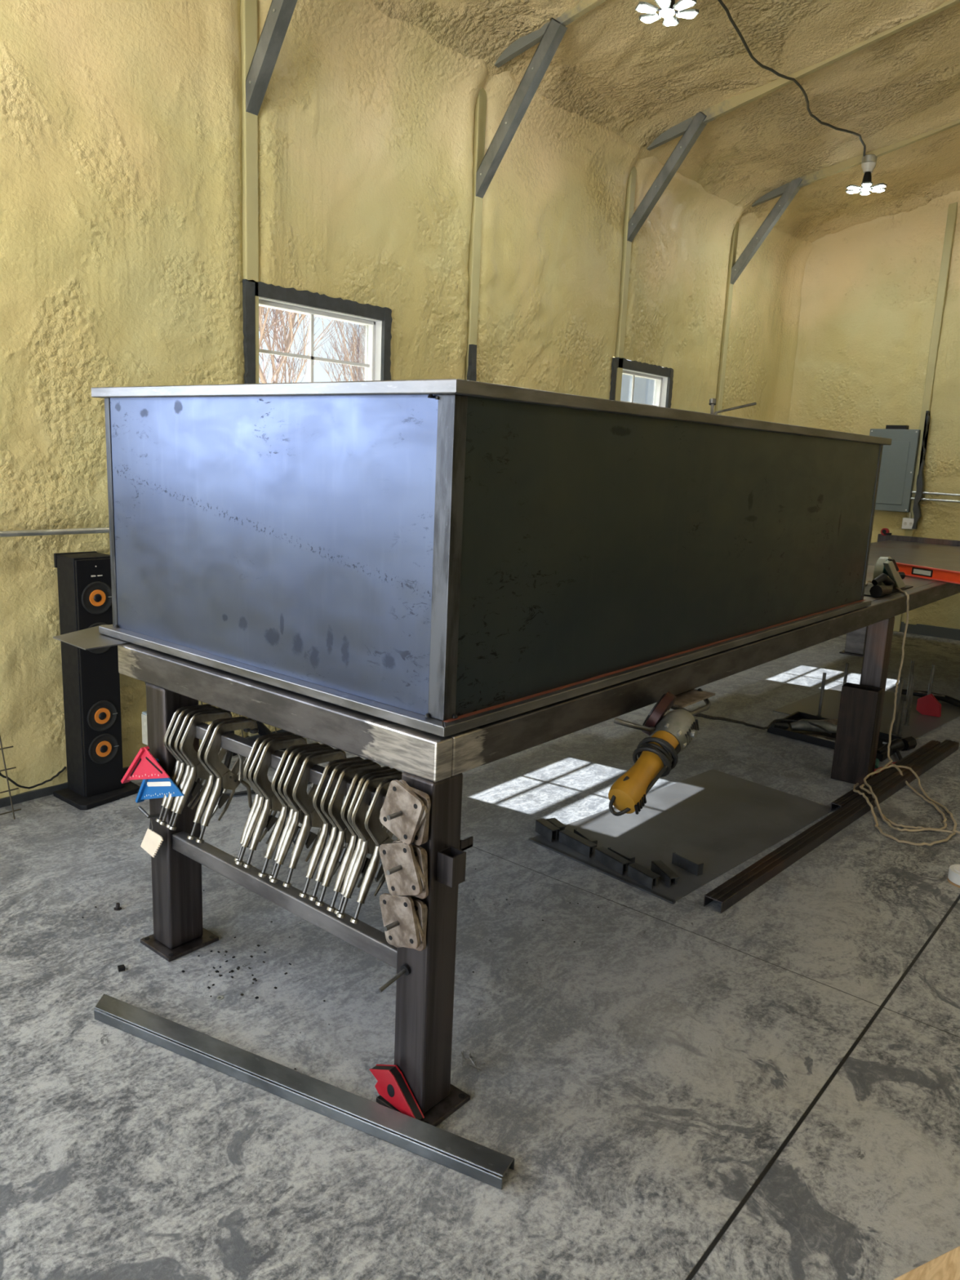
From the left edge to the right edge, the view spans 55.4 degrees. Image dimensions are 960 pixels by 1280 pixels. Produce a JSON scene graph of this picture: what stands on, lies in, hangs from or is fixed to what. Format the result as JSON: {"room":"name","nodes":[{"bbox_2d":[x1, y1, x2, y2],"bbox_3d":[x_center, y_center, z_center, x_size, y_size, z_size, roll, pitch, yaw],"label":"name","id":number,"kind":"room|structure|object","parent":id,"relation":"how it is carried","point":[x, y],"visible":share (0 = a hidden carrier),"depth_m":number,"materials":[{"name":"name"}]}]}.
{"room":"metal workshop","nodes":[
{"label":"metal workshop","id":0,"kind":"room"},
{"bbox_2d":[0,0,813,798],"bbox_3d":[-0.705,-1.405,4.819,0.216,3.800,12.021,12,15,39],"label":"wall","id":1,"kind":"structure","parent":0,"point":[121,174],"depth_m":4.29,"materials":[{"name":"paint"}]},
{"bbox_2d":[0,527,109,537],"bbox_3d":[-2.642,-0.264,2.673,0.024,0.024,4.400,12,15,38],"label":"conduit","id":2,"kind":"object","parent":1,"relation":"attached to","point":[97,530],"visible":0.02,"depth_m":3.73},
{"bbox_2d":[0,729,286,808],"bbox_3d":[-0.839,0.430,5.223,0.130,0.035,12.000,12,15,38],"label":"baseboard","id":3,"kind":"structure","parent":1,"relation":"attached to","point":[37,793],"depth_m":3.89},
{"bbox_2d":[240,0,258,736],"bbox_3d":[-1.140,-1.304,4.432,0.138,3.720,0.072,12,15,38],"label":"conduit pipe","id":4,"kind":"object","parent":1,"relation":"attached to","point":[248,8],"depth_m":4.20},
{"bbox_2d":[245,0,297,115],"bbox_3d":[-0.843,-2.752,3.939,0.632,0.864,0.069,12,15,38],"label":"knee brace","id":5,"kind":"object","parent":1,"relation":"attached to","point":[280,13],"visible":0.75,"depth_m":4.03,"materials":[{"name":"metal"}]},
{"bbox_2d":[242,279,392,383],"bbox_3d":[-0.857,-1.265,4.777,0.127,1.021,0.970,12,15,38],"label":"window","id":6,"kind":"structure","parent":1,"relation":"in","point":[375,322],"depth_m":4.72,"materials":[{"name":"white plastic"}]},
{"bbox_2d":[466,344,476,381],"bbox_3d":[-0.061,-1.365,5.621,0.027,0.860,0.062,12,15,38],"label":"strip","id":7,"kind":"object","parent":1,"relation":"attached to","point":[472,370],"visible":0.25,"depth_m":5.54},
{"bbox_2d":[465,88,486,380],"bbox_3d":[-0.106,-1.508,5.661,0.138,3.720,0.072,12,15,38],"label":"trim","id":8,"kind":"structure","parent":1,"relation":"attached to","point":[474,248],"depth_m":5.43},
{"bbox_2d":[475,17,567,198],"bbox_3d":[0.190,-2.961,5.167,0.632,0.854,0.069,12,15,38],"label":"knee brace","id":9,"kind":"object","parent":1,"relation":"attached to","point":[555,31],"visible":0.82,"depth_m":5.11,"materials":[{"name":"metal"}]},
{"bbox_2d":[494,0,607,67],"bbox_3d":[1.553,-3.443,3.946,3.840,1.001,0.044,12,15,38],"label":"trim","id":10,"kind":"structure","parent":1,"relation":"attached to","point":[521,45],"depth_m":4.99,"materials":[{"name":"wood"}]},
{"bbox_2d":[613,166,636,400],"bbox_3d":[0.985,-1.724,6.960,0.138,3.720,0.072,12,15,38],"label":"trim","id":11,"kind":"structure","parent":1,"relation":"attached to","point":[631,184],"depth_m":6.72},
{"bbox_2d":[609,357,673,408],"bbox_3d":[1.216,-1.670,7.245,0.127,1.012,0.938,12,15,38],"label":"window","id":12,"kind":"structure","parent":1,"relation":"in","point":[642,383],"depth_m":7.28,"materials":[{"name":"glass"}]},
{"bbox_2d":[626,111,706,242],"bbox_3d":[1.285,-3.237,6.454,0.631,0.806,0.069,12,15,38],"label":"knee brace","id":13,"kind":"object","parent":1,"relation":"attached to","point":[695,127],"visible":0.87,"depth_m":6.41,"materials":[{"name":"metal"}]},
{"bbox_2d":[709,398,715,413],"bbox_3d":[1.049,-0.663,4.206,0.031,0.884,0.301,4,11,5],"label":"rod","id":14,"kind":"object","parent":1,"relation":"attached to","point":[712,401],"visible":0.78,"depth_m":4.24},
{"bbox_2d":[714,221,738,415],"bbox_3d":[2.099,-1.944,8.285,0.138,3.720,0.072,12,15,38],"label":"trim","id":15,"kind":"structure","parent":1,"relation":"attached to","point":[726,325],"depth_m":8.06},
{"bbox_2d":[730,177,802,284],"bbox_3d":[2.398,-3.456,7.779,0.632,0.835,0.069,12,15,38],"label":"knee brace","id":16,"kind":"object","parent":1,"relation":"attached to","point":[792,189],"visible":0.86,"depth_m":7.74,"materials":[{"name":"metal"}]},
{"bbox_2d":[646,0,959,151],"bbox_3d":[2.644,-3.659,5.244,3.840,1.001,0.044,12,15,38],"label":"ceiling beam","id":17,"kind":"structure","parent":1,"relation":"attached to","point":[734,103],"depth_m":5.88,"materials":[{"name":"wood"}]},
{"bbox_2d":[751,119,959,206],"bbox_3d":[3.758,-3.879,6.569,3.840,1.001,0.044,12,15,38],"label":"trim","id":18,"kind":"structure","parent":1,"relation":"attached to","point":[824,173],"depth_m":7.28,"materials":[{"name":"wood"}]},
{"bbox_2d":[0,631,959,1279],"bbox_3d":[2.165,1.069,2.804,7.950,0.001,12.200,12,15,38],"label":"floor","id":19,"kind":"structure","parent":0,"point":[766,1086],"depth_m":2.37,"materials":[{"name":"concrete"}]},
{"bbox_2d":[0,735,21,819],"bbox_3d":[-2.106,0.553,3.369,0.066,0.419,0.775,12,15,38],"label":"wire mesh","id":20,"kind":"object","parent":19,"relation":"on","point":[9,790],"visible":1,"depth_m":3.64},
{"bbox_2d":[53,551,140,809],"bbox_3d":[-1.619,0.160,3.857,0.250,1.039,0.302,12,15,38],"label":"tower speaker","id":21,"kind":"object","parent":19,"relation":"on","point":[91,677],"visible":0.88,"depth_m":3.82},
{"bbox_2d":[0,766,66,788],"bbox_3d":[-2.012,0.574,3.607,0.027,0.155,0.814,10,14,34],"label":"cable","id":22,"kind":"object","parent":21,"relation":"attached to","point":[64,767],"visible":0.99,"depth_m":3.82,"materials":[{"name":"black rubber"}]},
{"bbox_2d":[137,782,310,795],"bbox_3d":[-1.079,0.654,4.095,0.912,0.026,0.206,-3,13,-24],"label":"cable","id":23,"kind":"object","parent":19,"relation":"on","point":[245,792],"visible":0.15,"depth_m":4.01,"materials":[{"name":"black rubber"}]},
{"bbox_2d":[220,708,286,793],"bbox_3d":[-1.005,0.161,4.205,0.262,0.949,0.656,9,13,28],"label":"clamp","id":24,"kind":"object","parent":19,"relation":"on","point":[228,756],"visible":0.09,"depth_m":4.15,"materials":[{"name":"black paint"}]},
{"bbox_2d":[254,720,302,737],"bbox_3d":[-1.001,0.462,4.534,0.070,0.189,0.274,13,16,43],"label":"bag","id":25,"kind":"object","parent":19,"relation":"on","point":[264,730],"visible":0.23,"depth_m":4.45,"materials":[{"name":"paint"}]},
{"bbox_2d":[93,993,514,1189],"bbox_3d":[-0.489,1.058,2.207,1.226,0.032,0.066,8,13,25],"label":"channel","id":26,"kind":"object","parent":19,"relation":"on","point":[492,1161],"visible":1,"depth_m":2.14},
{"bbox_2d":[81,868,599,1069],"bbox_3d":[-0.411,0.911,3.020,1.339,0.003,1.245,12,15,38],"label":"debris","id":27,"kind":"object","parent":19,"relation":"on","point":[258,945],"visible":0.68,"depth_m":2.68,"materials":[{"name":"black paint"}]},
{"bbox_2d":[117,564,959,1126],"bbox_3d":[0.949,0.263,4.214,1.353,0.914,4.968,12,15,38],"label":"table","id":28,"kind":"object","parent":19,"relation":"on","point":[433,765],"visible":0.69,"depth_m":2.31,"materials":[{"name":"metal"}]},
{"bbox_2d":[53,624,131,649],"bbox_3d":[-1.137,-0.016,2.832,0.247,0.004,0.414,6,12,15],"label":"sheet","id":29,"kind":"object","parent":28,"relation":"on","point":[89,638],"visible":0.65,"depth_m":2.74,"materials":[{"name":"metal"}]},
{"bbox_2d":[141,681,147,745],"bbox_3d":[-0.983,0.171,2.726,0.096,0.282,0.060,12,15,38],"label":"switch box","id":30,"kind":"object","parent":28,"relation":"attached to","point":[144,716],"visible":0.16,"depth_m":2.71,"materials":[{"name":"grey metal"}]},
{"bbox_2d":[120,746,169,783],"bbox_3d":[-0.966,0.376,2.645,0.243,0.139,0.024,12,15,38],"label":"square","id":31,"kind":"object","parent":28,"relation":"hanging from","point":[144,766],"visible":1,"depth_m":2.64,"materials":[{"name":"red paint"}]},
{"bbox_2d":[140,818,163,857],"bbox_3d":[-0.956,0.577,2.670,0.121,0.114,0.008,12,15,38],"label":"tag","id":32,"kind":"object","parent":28,"relation":"hanging from","point":[152,841],"visible":1,"depth_m":2.67,"materials":[{"name":"beige plastic"}]},
{"bbox_2d":[135,758,184,803],"bbox_3d":[-0.920,0.423,2.633,0.238,0.154,0.024,12,15,38],"label":"square","id":33,"kind":"object","parent":28,"relation":"hanging from","point":[149,788],"visible":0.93,"depth_m":2.64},
{"bbox_2d":[155,703,213,822],"bbox_3d":[-0.850,0.351,2.653,0.024,0.328,0.206,12,16,40],"label":"clamp","id":34,"kind":"object","parent":28,"relation":"attached to","point":[177,713],"visible":0.32,"depth_m":2.61,"materials":[{"name":"silver metal"}]},
{"bbox_2d":[159,706,216,825],"bbox_3d":[-0.832,0.355,2.635,0.024,0.328,0.206,12,15,40],"label":"clamp","id":35,"kind":"object","parent":28,"relation":"attached to","point":[174,734],"visible":0.37,"depth_m":2.60,"materials":[{"name":"silver metal"}]},
{"bbox_2d":[165,707,223,828],"bbox_3d":[-0.810,0.359,2.618,0.024,0.328,0.206,12,15,38],"label":"clamp","id":36,"kind":"object","parent":28,"relation":"attached to","point":[186,721],"visible":0.41,"depth_m":2.58,"materials":[{"name":"silver metal"}]},
{"bbox_2d":[168,710,232,831],"bbox_3d":[-0.792,0.363,2.603,0.024,0.328,0.206,12,13,39],"label":"clamp","id":37,"kind":"object","parent":28,"relation":"attached to","point":[187,749],"visible":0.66,"depth_m":2.57,"materials":[{"name":"silver metal"}]},
{"bbox_2d":[186,716,249,839],"bbox_3d":[-0.724,0.378,2.547,0.024,0.328,0.206,12,14,39],"label":"clamp","id":38,"kind":"object","parent":28,"relation":"attached to","point":[204,800],"visible":0.41,"depth_m":2.51,"materials":[{"name":"silver metal"}]},
{"bbox_2d":[195,718,258,843],"bbox_3d":[-0.698,0.382,2.531,0.024,0.328,0.206,12,16,39],"label":"clamp","id":39,"kind":"object","parent":28,"relation":"hanging from","point":[228,780],"visible":0.88,"depth_m":2.50,"materials":[{"name":"silver metal"}]},
{"bbox_2d":[237,754,266,828],"bbox_3d":[-0.638,0.418,2.565,0.104,0.274,0.017,-8,15,-41],"label":"clamp","id":40,"kind":"object","parent":28,"relation":"attached to","point":[244,783],"visible":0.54,"depth_m":2.53,"materials":[{"name":"silver metal"}]},
{"bbox_2d":[234,731,294,861],"bbox_3d":[-0.567,0.408,2.428,0.024,0.328,0.206,12,15,38],"label":"clamp","id":41,"kind":"object","parent":28,"relation":"attached to","point":[260,740],"visible":0.22,"depth_m":2.39,"materials":[{"name":"silver metal"}]},
{"bbox_2d":[235,734,297,865],"bbox_3d":[-0.552,0.412,2.406,0.024,0.325,0.215,12,15,40],"label":"clamp","id":42,"kind":"object","parent":28,"relation":"attached to","point":[251,826],"visible":0.36,"depth_m":2.37,"materials":[{"name":"silver metal"}]},
{"bbox_2d":[243,735,306,868],"bbox_3d":[-0.533,0.416,2.396,0.024,0.328,0.206,12,15,39],"label":"clamp","id":43,"kind":"object","parent":28,"relation":"attached to","point":[260,779],"visible":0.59,"depth_m":2.36,"materials":[{"name":"silver metal"}]},
{"bbox_2d":[257,742,319,877],"bbox_3d":[-0.481,0.427,2.347,0.025,0.325,0.216,11,14,37],"label":"clamp","id":44,"kind":"object","parent":28,"relation":"attached to","point":[277,830],"visible":0.44,"depth_m":2.31,"materials":[{"name":"silver metal"}]},
{"bbox_2d":[267,743,330,879],"bbox_3d":[-0.457,0.431,2.339,0.024,0.328,0.206,12,16,41],"label":"clamp","id":45,"kind":"object","parent":28,"relation":"attached to","point":[294,753],"visible":0.27,"depth_m":2.30,"materials":[{"name":"silver metal"}]},
{"bbox_2d":[269,746,334,883],"bbox_3d":[-0.444,0.434,2.319,0.024,0.325,0.215,12,15,39],"label":"clamp","id":46,"kind":"object","parent":28,"relation":"attached to","point":[299,815],"visible":0.44,"depth_m":2.28,"materials":[{"name":"silver metal"}]},
{"bbox_2d":[282,748,346,887],"bbox_3d":[-0.414,0.440,2.303,0.024,0.328,0.206,12,16,39],"label":"clamp","id":47,"kind":"object","parent":28,"relation":"attached to","point":[300,794],"visible":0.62,"depth_m":2.27,"materials":[{"name":"silver metal"}]},
{"bbox_2d":[298,755,363,897],"bbox_3d":[-0.360,0.453,2.254,0.024,0.328,0.206,11,13,37],"label":"clamp","id":48,"kind":"object","parent":28,"relation":"attached to","point":[319,848],"visible":0.46,"depth_m":2.21,"materials":[{"name":"silver metal"}]},
{"bbox_2d":[308,759,373,901],"bbox_3d":[-0.334,0.457,2.239,0.024,0.328,0.206,12,15,40],"label":"clamp","id":49,"kind":"object","parent":28,"relation":"attached to","point":[335,775],"visible":0.46,"depth_m":2.20,"materials":[{"name":"silver metal"}]},
{"bbox_2d":[315,761,381,906],"bbox_3d":[-0.315,0.462,2.217,0.024,0.328,0.206,11,14,37],"label":"clamp","id":50,"kind":"object","parent":28,"relation":"attached to","point":[335,802],"visible":0.59,"depth_m":2.18,"materials":[{"name":"silver metal"}]},
{"bbox_2d":[326,765,391,911],"bbox_3d":[-0.283,0.469,2.193,0.024,0.328,0.206,11,13,38],"label":"clamp","id":51,"kind":"object","parent":28,"relation":"attached to","point":[344,867],"visible":0.38,"depth_m":2.15,"materials":[{"name":"silver metal"}]},
{"bbox_2d":[333,768,399,914],"bbox_3d":[-0.264,0.472,2.179,0.024,0.328,0.206,12,14,38],"label":"clamp","id":52,"kind":"object","parent":28,"relation":"attached to","point":[364,778],"visible":0.31,"depth_m":2.14,"materials":[{"name":"silver metal"}]},
{"bbox_2d":[336,771,402,918],"bbox_3d":[-0.252,0.476,2.163,0.024,0.328,0.206,12,13,40],"label":"clamp","id":53,"kind":"object","parent":28,"relation":"attached to","point":[358,815],"visible":0.53,"depth_m":2.12,"materials":[{"name":"silver metal"}]},
{"bbox_2d":[350,776,401,924],"bbox_3d":[-0.219,0.481,2.142,0.024,0.328,0.206,12,14,39],"label":"clamp","id":54,"kind":"object","parent":28,"relation":"attached to","point":[378,834],"visible":0.52,"depth_m":2.10,"materials":[{"name":"silver metal"}]},
{"bbox_2d":[369,1064,424,1119],"bbox_3d":[-0.194,1.042,2.127,0.158,0.093,0.027,12,15,38],"label":"magnet","id":55,"kind":"object","parent":28,"relation":"attached to","point":[392,1085],"visible":0.95,"depth_m":2.12,"materials":[{"name":"red paint"}]},
{"bbox_2d":[379,893,420,948],"bbox_3d":[-0.176,0.614,2.002,0.119,0.130,0.010,12,15,38],"label":"plate","id":56,"kind":"object","parent":28,"relation":"attached to","point":[401,908],"visible":1,"depth_m":1.99,"materials":[{"name":"grey metal"}]},
{"bbox_2d":[378,841,422,895],"bbox_3d":[-0.172,0.495,1.979,0.126,0.135,0.010,12,15,38],"label":"plate","id":57,"kind":"object","parent":28,"relation":"hanging from","point":[406,881],"visible":1,"depth_m":1.97,"materials":[{"name":"grey metal"}]},
{"bbox_2d":[379,895,424,947],"bbox_3d":[-0.173,0.616,2.013,0.132,0.138,0.010,12,15,38],"label":"plate","id":58,"kind":"object","parent":28,"relation":"attached to","point":[420,930],"visible":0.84,"depth_m":1.98,"materials":[{"name":"grey metal"}]},
{"bbox_2d":[379,779,424,844],"bbox_3d":[-0.168,0.368,1.954,0.124,0.133,0.010,12,15,38],"label":"plate","id":59,"kind":"object","parent":28,"relation":"hanging from","point":[398,797],"visible":1,"depth_m":1.95,"materials":[{"name":"grey metal"}]},
{"bbox_2d":[379,840,426,889],"bbox_3d":[-0.169,0.497,1.990,0.136,0.140,0.010,12,15,38],"label":"plate","id":60,"kind":"object","parent":28,"relation":"attached to","point":[421,876],"visible":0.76,"depth_m":1.95,"materials":[{"name":"grey metal"}]},
{"bbox_2d":[380,779,427,840],"bbox_3d":[-0.164,0.370,1.965,0.135,0.140,0.010,12,15,38],"label":"plate","id":61,"kind":"object","parent":28,"relation":"hanging from","point":[424,814],"visible":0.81,"depth_m":1.94,"materials":[{"name":"grey metal"}]},
{"bbox_2d":[400,964,410,975],"bbox_3d":[-0.169,0.747,2.073,0.025,0.026,0.010,12,15,38],"label":"washer","id":62,"kind":"object","parent":28,"relation":"in","point":[405,968],"depth_m":2.07,"materials":[{"name":"black paint"}]},
{"bbox_2d":[393,840,427,898],"bbox_3d":[-0.154,0.503,2.006,0.106,0.120,0.010,12,15,38],"label":"plate","id":63,"kind":"object","parent":28,"relation":"hanging from","point":[395,841],"visible":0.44,"depth_m":1.97,"materials":[{"name":"grey metal"}]},
{"bbox_2d":[411,897,426,951],"bbox_3d":[-0.160,0.620,2.017,0.108,0.122,0.010,12,15,38],"label":"plate","id":64,"kind":"object","parent":28,"relation":"attached to","point":[419,905],"visible":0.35,"depth_m":1.99,"materials":[{"name":"grey metal"}]},
{"bbox_2d":[410,844,428,898],"bbox_3d":[-0.156,0.501,1.994,0.116,0.127,0.010,12,15,38],"label":"plate","id":65,"kind":"object","parent":28,"relation":"hanging from","point":[418,851],"visible":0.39,"depth_m":1.96,"materials":[{"name":"grey metal"}]},
{"bbox_2d":[411,896,427,951],"bbox_3d":[-0.158,0.622,2.030,0.103,0.118,0.010,12,15,38],"label":"plate","id":66,"kind":"object","parent":28,"relation":"attached to","point":[424,904],"visible":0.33,"depth_m":1.99,"materials":[{"name":"grey metal"}]},
{"bbox_2d":[410,786,431,845],"bbox_3d":[-0.151,0.374,1.969,0.113,0.126,0.010,12,15,38],"label":"plate","id":67,"kind":"object","parent":28,"relation":"hanging from","point":[420,837],"visible":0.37,"depth_m":1.94,"materials":[{"name":"grey metal"}]},
{"bbox_2d":[411,786,430,844],"bbox_3d":[-0.150,0.375,1.981,0.103,0.117,0.010,12,15,38],"label":"plate","id":68,"kind":"object","parent":28,"relation":"hanging from","point":[420,791],"visible":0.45,"depth_m":1.96,"materials":[{"name":"grey metal"}]},
{"bbox_2d":[91,378,891,737],"bbox_3d":[0.311,-0.449,3.406,1.432,0.735,2.891,12,15,38],"label":"box","id":69,"kind":"object","parent":28,"relation":"on","point":[442,557],"visible":1,"depth_m":2.31,"materials":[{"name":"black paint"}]},
{"bbox_2d":[714,402,756,414],"bbox_3d":[1.023,-0.694,4.341,0.748,0.892,0.033,-6,14,-37],"label":"rod","id":70,"kind":"object","parent":69,"relation":"in","point":[753,403],"visible":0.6,"depth_m":4.40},
{"bbox_2d":[608,691,699,816],"bbox_3d":[0.459,0.297,2.505,0.162,0.271,0.393,12,15,38],"label":"grinder","id":71,"kind":"object","parent":28,"relation":"hanging from","point":[657,754],"visible":0.98,"depth_m":2.46,"materials":[{"name":"yellow plastic"}]},
{"bbox_2d":[671,706,831,734],"bbox_3d":[1.165,0.331,4.077,0.317,0.748,2.790,10,13,31],"label":"cable","id":72,"kind":"object","parent":28,"relation":"hanging from","point":[701,715],"visible":0.88,"depth_m":4.14,"materials":[{"name":"rubber"}]},
{"bbox_2d":[863,555,913,597],"bbox_3d":[2.062,-0.333,4.698,0.200,0.186,0.621,12,15,38],"label":"saw","id":73,"kind":"object","parent":28,"relation":"on","point":[886,576],"visible":1,"depth_m":4.62,"materials":[{"name":"black paint"}]},
{"bbox_2d":[853,580,959,846],"bbox_3d":[1.939,0.272,4.350,0.520,0.937,1.436,1,11,-5],"label":"extension cord","id":74,"kind":"object","parent":28,"relation":"hanging from","point":[887,821],"visible":0.94,"depth_m":4.23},
{"bbox_2d":[896,562,959,584],"bbox_3d":[2.645,-0.367,5.208,0.028,0.066,0.734,-3,13,-26],"label":"spirit level","id":75,"kind":"object","parent":28,"relation":"on","point":[920,571],"visible":0.91,"depth_m":5.28,"materials":[{"name":"orange metal"}]},
{"bbox_2d":[528,768,835,904],"bbox_3d":[0.915,0.760,3.917,1.370,0.057,0.724,-9,16,-44],"label":"sheet","id":76,"kind":"object","parent":19,"relation":"on","point":[720,820],"depth_m":3.79,"materials":[{"name":"metal"}]},
{"bbox_2d":[703,739,959,913],"bbox_3d":[1.735,0.751,4.165,0.070,0.045,2.748,13,15,41],"label":"steel rail","id":77,"kind":"object","parent":19,"relation":"on","point":[740,886],"visible":1,"depth_m":3.77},
{"bbox_2d":[767,711,902,761],"bbox_3d":[2.054,0.543,5.259,0.670,0.039,0.520,12,15,38],"label":"tray","id":78,"kind":"object","parent":19,"relation":"on","point":[797,735],"visible":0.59,"depth_m":5.24,"materials":[{"name":"black paint"}]},
{"bbox_2d":[771,719,836,733],"bbox_3d":[1.885,0.498,5.308,0.396,0.072,0.097,3,11,4],"label":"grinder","id":79,"kind":"object","parent":78,"relation":"on","point":[802,724],"visible":0.84,"depth_m":5.29,"materials":[{"name":"grey metal"}]},
{"bbox_2d":[804,733,835,742],"bbox_3d":[1.949,0.563,5.103,0.044,0.048,0.316,-8,15,-42],"label":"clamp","id":80,"kind":"object","parent":78,"relation":"on","point":[826,738],"visible":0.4,"depth_m":5.12,"materials":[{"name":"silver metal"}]},
{"bbox_2d":[876,736,916,753],"bbox_3d":[2.289,0.581,5.043,0.299,0.079,0.082,-4,13,-30],"label":"tool","id":81,"kind":"object","parent":78,"relation":"on","point":[907,743],"visible":0.86,"depth_m":5.02,"materials":[{"name":"black paint"}]},
{"bbox_2d":[831,682,883,785],"bbox_3d":[1.856,0.464,4.511,0.170,0.479,0.092,10,14,34],"label":"tube offcut","id":82,"kind":"object","parent":19,"relation":"on","point":[860,707],"visible":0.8,"depth_m":4.47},
{"bbox_2d":[773,659,959,738],"bbox_3d":[2.578,0.282,5.902,0.915,0.344,1.170,12,15,38],"label":"metal frame","id":83,"kind":"object","parent":19,"relation":"on","point":[908,722],"visible":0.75,"depth_m":5.80,"materials":[{"name":"metal"}]},
{"bbox_2d":[915,693,941,717],"bbox_3d":[2.860,0.411,5.819,0.143,0.138,0.032,12,15,38],"label":"magnet","id":84,"kind":"object","parent":83,"relation":"on","point":[928,704],"visible":1,"depth_m":5.81,"materials":[{"name":"red paint"}]},
{"bbox_2d":[901,688,959,707],"bbox_3d":[3.134,0.418,6.053,0.186,0.051,0.729,-3,13,-26],"label":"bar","id":85,"kind":"object","parent":83,"relation":"on","point":[944,698],"visible":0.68,"depth_m":6.19,"materials":[{"name":"paint"}]},
{"bbox_2d":[830,740,940,810],"bbox_3d":[2.083,0.671,4.633,0.046,0.045,1.432,13,15,41],"label":"steel rail","id":86,"kind":"object","parent":19,"relation":"on","point":[848,797],"visible":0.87,"depth_m":4.53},
{"bbox_2d":[874,749,902,774],"bbox_3d":[2.161,0.644,4.798,0.096,0.044,0.477,12,15,38],"label":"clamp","id":87,"kind":"object","parent":19,"relation":"on","point":[900,757],"visible":0.34,"depth_m":4.86,"materials":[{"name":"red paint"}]},
{"bbox_2d":[839,533,959,657],"bbox_3d":[3.822,-0.135,6.689,2.600,0.957,2.540,12,15,38],"label":"table","id":88,"kind":"object","parent":19,"relation":"on","point":[940,553],"visible":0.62,"depth_m":7.47,"materials":[{"name":"wood"}]},
{"bbox_2d":[893,1245,959,1279],"bbox_3d":[0.965,1.192,1.716,0.459,0.088,0.090,-3,13,-26],"label":"wood board","id":89,"kind":"object","parent":19,"relation":"on","point":[946,1266],"visible":1,"depth_m":1.67,"materials":[{"name":"brown wood"}]},
{"bbox_2d":[947,864,959,888],"bbox_3d":[1.838,0.894,3.459,0.121,0.054,0.121,12,15,38],"label":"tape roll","id":90,"kind":"object","parent":19,"relation":"on","point":[953,876],"visible":1,"depth_m":3.45,"materials":[{"name":"white plastic"}]},
{"bbox_2d":[371,0,959,242],"bbox_3d":[2.337,-2.933,1.975,7.830,1.129,12.070,12,15,38],"label":"ceiling","id":91,"kind":"structure","parent":0,"point":[637,80],"depth_m":5.87,"materials":[{"name":"plastic"}]},
{"bbox_2d":[635,0,698,26],"bbox_3d":[0.930,-3.218,4.506,0.316,0.245,0.313,12,15,38],"label":"light","id":92,"kind":"object","parent":91,"relation":"hanging from","point":[667,7],"visible":1,"depth_m":4.51,"materials":[{"name":"white plastic"}]},
{"bbox_2d":[717,0,866,156],"bbox_3d":[1.977,-3.543,5.818,0.145,0.070,3.427,11,14,37],"label":"cable","id":93,"kind":"object","parent":91,"relation":"hanging from","point":[721,2],"visible":1,"depth_m":5.68,"materials":[{"name":"rubber"}]},
{"bbox_2d":[845,154,887,195],"bbox_3d":[3.051,-3.671,7.198,0.317,0.247,0.313,12,15,38],"label":"light","id":94,"kind":"object","parent":93,"relation":"hanging from","point":[868,162],"visible":1,"depth_m":7.17,"materials":[{"name":"white plastic"}]},
{"bbox_2d":[787,190,959,629],"bbox_3d":[6.040,-2.074,6.820,7.770,4.710,0.211,12,15,38],"label":"wall","id":95,"kind":"structure","parent":0,"point":[869,289],"depth_m":8.63,"materials":[{"name":"paint"}]},
{"bbox_2d":[869,425,920,511],"bbox_3d":[3.908,-1.634,8.711,0.440,0.798,0.102,12,15,38],"label":"electrical panel","id":96,"kind":"object","parent":95,"relation":"attached to","point":[899,459],"visible":0.63,"depth_m":8.63,"materials":[{"name":"grey metal"}]},
{"bbox_2d":[901,512,915,529],"bbox_3d":[4.068,-1.129,8.663,0.115,0.161,0.078,12,15,38],"label":"outlet box","id":97,"kind":"object","parent":95,"relation":"attached to","point":[907,522],"visible":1,"depth_m":8.64,"materials":[{"name":"white plastic"}]},
{"bbox_2d":[911,410,930,528],"bbox_3d":[4.122,-1.576,8.516,0.070,1.080,0.060,12,15,38],"label":"strip","id":98,"kind":"object","parent":95,"relation":"attached to","point":[920,478],"visible":1,"depth_m":8.52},
{"bbox_2d":[893,202,957,631],"bbox_3d":[4.167,-2.099,8.533,0.070,4.100,0.145,12,15,38],"label":"trim","id":99,"kind":"structure","parent":95,"relation":"attached to","point":[953,207],"depth_m":8.33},
{"bbox_2d":[899,622,959,640],"bbox_3d":[6.006,0.261,7.362,7.750,0.100,0.070,12,15,38],"label":"baseboard","id":100,"kind":"structure","parent":95,"relation":"attached to","point":[922,629],"depth_m":8.69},
{"bbox_2d":[911,497,959,502],"bbox_3d":[5.599,-1.006,7.382,4.003,0.042,0.022,12,15,38],"label":"conduit","id":101,"kind":"object","parent":95,"relation":"attached to","point":[912,498],"visible":1,"depth_m":8.46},
{"bbox_2d":[911,490,959,496],"bbox_3d":[5.602,-1.063,7.370,4.003,0.042,0.022,12,15,38],"label":"conduit","id":102,"kind":"object","parent":95,"relation":"attached to","point":[913,491],"visible":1,"depth_m":8.45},
{"label":"outside","id":103,"kind":"structure","parent":0,"visible":0},
{"label":"lawn","id":104,"kind":"structure","parent":103,"visible":0},
{"bbox_2d":[258,306,342,383],"bbox_3d":[-2.941,-4.447,11.830,3.552,7.036,4.077,1,12,-8],"label":"bare tree","id":105,"kind":"object","parent":104,"relation":"on","point":[291,316],"visible":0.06,"depth_m":11.99,"materials":[{"name":"brown plant"}]},
{"bbox_2d":[306,318,364,382],"bbox_3d":[-0.896,-5.199,15.226,3.533,7.344,3.729,6,12,18],"label":"bare tree","id":106,"kind":"object","parent":104,"relation":"on","point":[355,347],"visible":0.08,"depth_m":14.88,"materials":[{"name":"brown plant"}]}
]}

